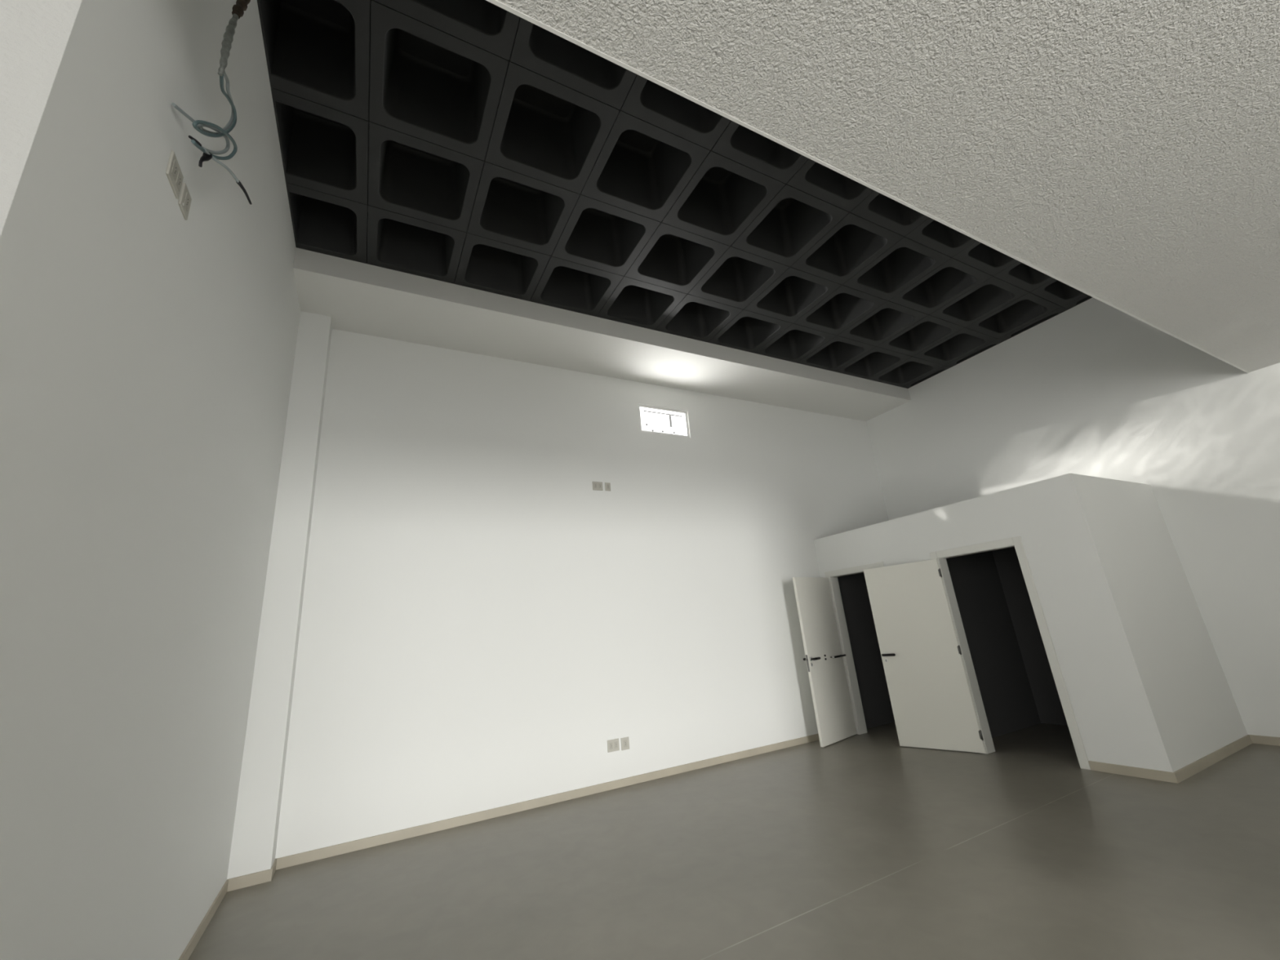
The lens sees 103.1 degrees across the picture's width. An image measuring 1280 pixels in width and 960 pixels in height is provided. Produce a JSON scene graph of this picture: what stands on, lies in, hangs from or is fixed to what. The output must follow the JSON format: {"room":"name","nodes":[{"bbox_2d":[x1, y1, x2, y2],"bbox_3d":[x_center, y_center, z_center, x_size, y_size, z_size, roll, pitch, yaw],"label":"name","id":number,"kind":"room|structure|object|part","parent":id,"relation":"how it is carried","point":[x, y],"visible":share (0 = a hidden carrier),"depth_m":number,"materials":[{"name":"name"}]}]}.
{"room":"empty commercial space","nodes":[
{"label":"empty commercial space","id":0,"kind":"room"},
{"bbox_2d":[0,0,81,235],"bbox_3d":[-2.933,-0.967,0.460,3.416,5.557,0.150,4,-19,-28],"label":"wall","id":1,"kind":"structure","parent":0,"point":[34,34],"depth_m":1.19,"materials":[{"name":"grey paint"}]},
{"bbox_2d":[0,0,300,959],"bbox_3d":[-2.413,-0.272,2.898,0.150,5.557,4.164,4,-19,-28],"label":"wall","id":2,"kind":"structure","parent":0,"point":[148,351],"depth_m":1.76,"materials":[{"name":"white paint"}]},
{"bbox_2d":[165,151,183,199],"bbox_3d":[-1.734,-1.137,1.898,0.012,0.108,0.122,4,-19,-28],"label":"wall socket","id":3,"kind":"object","parent":2,"relation":"attached to","point":[174,174],"visible":1,"depth_m":1.88,"materials":[{"name":"grey plastic"}]},
{"bbox_2d":[177,182,191,220],"bbox_3d":[-1.794,-1.100,2.007,0.012,0.106,0.088,4,-19,-28],"label":"wall socket","id":4,"kind":"object","parent":2,"relation":"attached to","point":[184,201],"visible":1,"depth_m":1.99,"materials":[{"name":"grey plastic"}]},
{"bbox_2d":[178,879,228,959],"bbox_3d":[-2.030,2.292,1.985,0.012,0.074,3.790,4,-19,-28],"label":"baseboard","id":5,"kind":"structure","parent":2,"relation":"attached to","point":[188,951],"depth_m":3.03,"materials":[{"name":"beige tile"}]},
{"bbox_2d":[171,0,252,204],"bbox_3d":[-1.731,-1.939,2.208,0.118,1.691,0.386,0,-18,-17],"label":"electrical cable","id":6,"kind":"object","parent":2,"relation":"attached to","point":[241,6],"visible":1,"depth_m":2.03,"materials":[{"name":"grey plastic"}]},
{"bbox_2d":[226,311,332,879],"bbox_3d":[-3.038,0.663,4.398,0.253,4.744,0.224,4,-19,-28],"label":"pillar","id":7,"kind":"structure","parent":0,"point":[257,815],"depth_m":4.17,"materials":[{"name":"white paint"}]},
{"bbox_2d":[226,858,276,892],"bbox_3d":[-2.834,2.889,3.723,0.253,0.074,0.236,4,-19,-28],"label":"baseboard","id":8,"kind":"structure","parent":7,"relation":"attached to","point":[258,877],"depth_m":3.63,"materials":[{"name":"beige tile"}]},
{"bbox_2d":[275,328,888,858],"bbox_3d":[0.430,0.592,6.551,8.669,5.557,0.150,4,-19,-28],"label":"wall","id":9,"kind":"structure","parent":0,"point":[479,621],"depth_m":5.47,"materials":[{"name":"white paint"}]},
{"bbox_2d":[275,733,819,870],"bbox_3d":[0.006,3.132,5.331,6.288,0.074,0.012,4,-19,-28],"label":"baseboard","id":10,"kind":"structure","parent":9,"relation":"attached to","point":[363,843],"depth_m":4.71,"materials":[{"name":"beige tile"}]},
{"bbox_2d":[591,481,603,490],"bbox_3d":[-0.510,0.072,6.120,0.132,0.108,0.012,4,-19,-28],"label":"wall socket","id":11,"kind":"object","parent":9,"relation":"attached to","point":[597,486],"visible":1,"depth_m":6.12,"materials":[{"name":"grey plastic"}]},
{"bbox_2d":[604,482,610,491],"bbox_3d":[-0.391,0.083,6.182,0.072,0.104,0.012,4,-19,-28],"label":"wall socket","id":12,"kind":"object","parent":9,"relation":"attached to","point":[607,485],"visible":1,"depth_m":6.18,"materials":[{"name":"grey plastic"}]},
{"bbox_2d":[607,737,619,752],"bbox_3d":[-0.278,2.768,5.302,0.132,0.114,0.012,4,-19,-28],"label":"wall socket","id":13,"kind":"object","parent":9,"relation":"attached to","point":[612,744],"visible":1,"depth_m":5.30,"materials":[{"name":"grey plastic"}]},
{"bbox_2d":[620,737,629,750],"bbox_3d":[-0.156,2.782,5.365,0.092,0.118,0.012,4,-19,-28],"label":"wall socket","id":14,"kind":"object","parent":9,"relation":"attached to","point":[624,741],"visible":1,"depth_m":5.36,"materials":[{"name":"grey plastic"}]},
{"bbox_2d":[637,404,689,437],"bbox_3d":[0.315,-0.787,6.936,0.787,0.408,0.050,4,-19,-28],"label":"window","id":15,"kind":"structure","parent":9,"relation":"in","point":[640,406],"depth_m":6.96,"materials":[{"name":"white"}]},
{"bbox_3d":[0.320,-0.814,6.942,0.597,0.205,0.020,4,-19,-28],"label":"sash","id":16,"kind":"part","parent":15,"relation":"part of","materials":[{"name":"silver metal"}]},
{"bbox_2d":[293,247,911,421],"bbox_3d":[0.471,-1.821,6.808,8.369,0.813,0.875,4,-19,-28],"label":"beam","id":17,"kind":"structure","parent":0,"point":[358,297],"depth_m":5.79,"materials":[{"name":"white paint"}]},
{"bbox_2d":[257,0,1093,388],"bbox_3d":[1.433,-2.618,5.082,8.369,0.750,3.370,4,-19,-28],"label":"ceiling","id":18,"kind":"structure","parent":0,"point":[472,144],"depth_m":4.43,"materials":[{"name":"black paint"}]},
{"bbox_2d":[188,722,1279,959],"bbox_3d":[1.528,1.709,0.771,11.935,0.100,10.190,4,-19,-28],"label":"floor","id":19,"kind":"structure","parent":0,"point":[868,846],"depth_m":3.17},
{"bbox_2d":[485,0,1279,373],"bbox_3d":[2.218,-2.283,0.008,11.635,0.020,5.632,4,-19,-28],"label":"ceiling","id":20,"kind":"structure","parent":0,"point":[1126,152],"depth_m":2.16,"materials":[{"name":"white paint"}]},
{"bbox_2d":[837,546,1067,737],"bbox_3d":[4.261,1.773,6.288,1.686,2.522,3.122,4,-19,-28],"label":"wall","id":21,"kind":"structure","parent":0,"point":[1018,689],"depth_m":6.58,"materials":[{"name":"grey paint"}]},
{"bbox_2d":[813,473,1247,772],"bbox_3d":[4.230,1.712,6.215,1.816,2.602,3.252,4,-19,-28],"label":"wall partition","id":22,"kind":"structure","parent":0,"point":[1146,683],"depth_m":4.79,"materials":[{"name":"white paint"}]},
{"bbox_2d":[792,577,856,746],"bbox_3d":[2.424,2.301,6.670,0.855,2.022,0.172,10,-22,-40],"label":"door","id":23,"kind":"structure","parent":22,"relation":"in","point":[834,717],"depth_m":6.62,"materials":[{"name":"white laminate"}]},
{"bbox_3d":[2.109,2.304,6.388,0.003,0.200,0.024,10,-22,-40],"label":"lock plate","id":24,"kind":"part","parent":23,"relation":"part of","materials":[{"name":"silver metal"}]},
{"bbox_3d":[2.227,2.261,6.434,0.154,0.029,0.054,10,-22,-40],"label":"lever","id":25,"kind":"part","parent":23,"relation":"part of","materials":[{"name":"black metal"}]},
{"bbox_2d":[824,561,884,734],"bbox_3d":[3.027,2.195,6.622,0.152,2.114,0.974,4,-19,-28],"label":"door frame","id":26,"kind":"structure","parent":22,"relation":"attached to","point":[848,661],"depth_m":6.92,"materials":[{"name":"white paint"}]},
{"bbox_2d":[863,559,985,753],"bbox_3d":[3.223,1.990,5.873,0.165,2.022,0.882,11,-23,-43],"label":"door","id":27,"kind":"structure","parent":22,"relation":"in","point":[932,705],"depth_m":5.83,"materials":[{"name":"white laminate"}]},
{"bbox_3d":[2.966,2.080,6.048,0.054,0.029,0.154,11,-23,-43],"label":"lever","id":28,"kind":"part","parent":27,"relation":"part of","materials":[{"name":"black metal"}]},
{"bbox_2d":[929,536,1090,769],"bbox_3d":[3.768,1.722,5.273,0.152,2.114,0.974,4,-19,-28],"label":"door frame","id":29,"kind":"structure","parent":22,"relation":"attached to","point":[941,556],"depth_m":5.31,"materials":[{"name":"white paint"}]},
{"bbox_2d":[1088,734,1252,783],"bbox_3d":[4.945,2.520,4.712,1.816,0.074,0.575,4,-19,-28],"label":"baseboard","id":30,"kind":"structure","parent":22,"relation":"attached to","point":[1185,772],"depth_m":4.33,"materials":[{"name":"beige tile"}]},
{"bbox_2d":[866,297,1279,737],"bbox_3d":[6.505,-0.609,4.317,0.150,5.557,10.190,4,-19,-28],"label":"wall","id":31,"kind":"structure","parent":0,"point":[1093,388],"depth_m":5.77,"materials":[{"name":"white paint"}]},
{"bbox_2d":[1248,734,1279,746],"bbox_3d":[7.407,1.523,2.124,0.012,0.074,6.638,4,-19,-28],"label":"baseboard","id":32,"kind":"structure","parent":31,"relation":"attached to","point":[1261,740],"depth_m":4.81,"materials":[{"name":"beige wood"}]}
]}

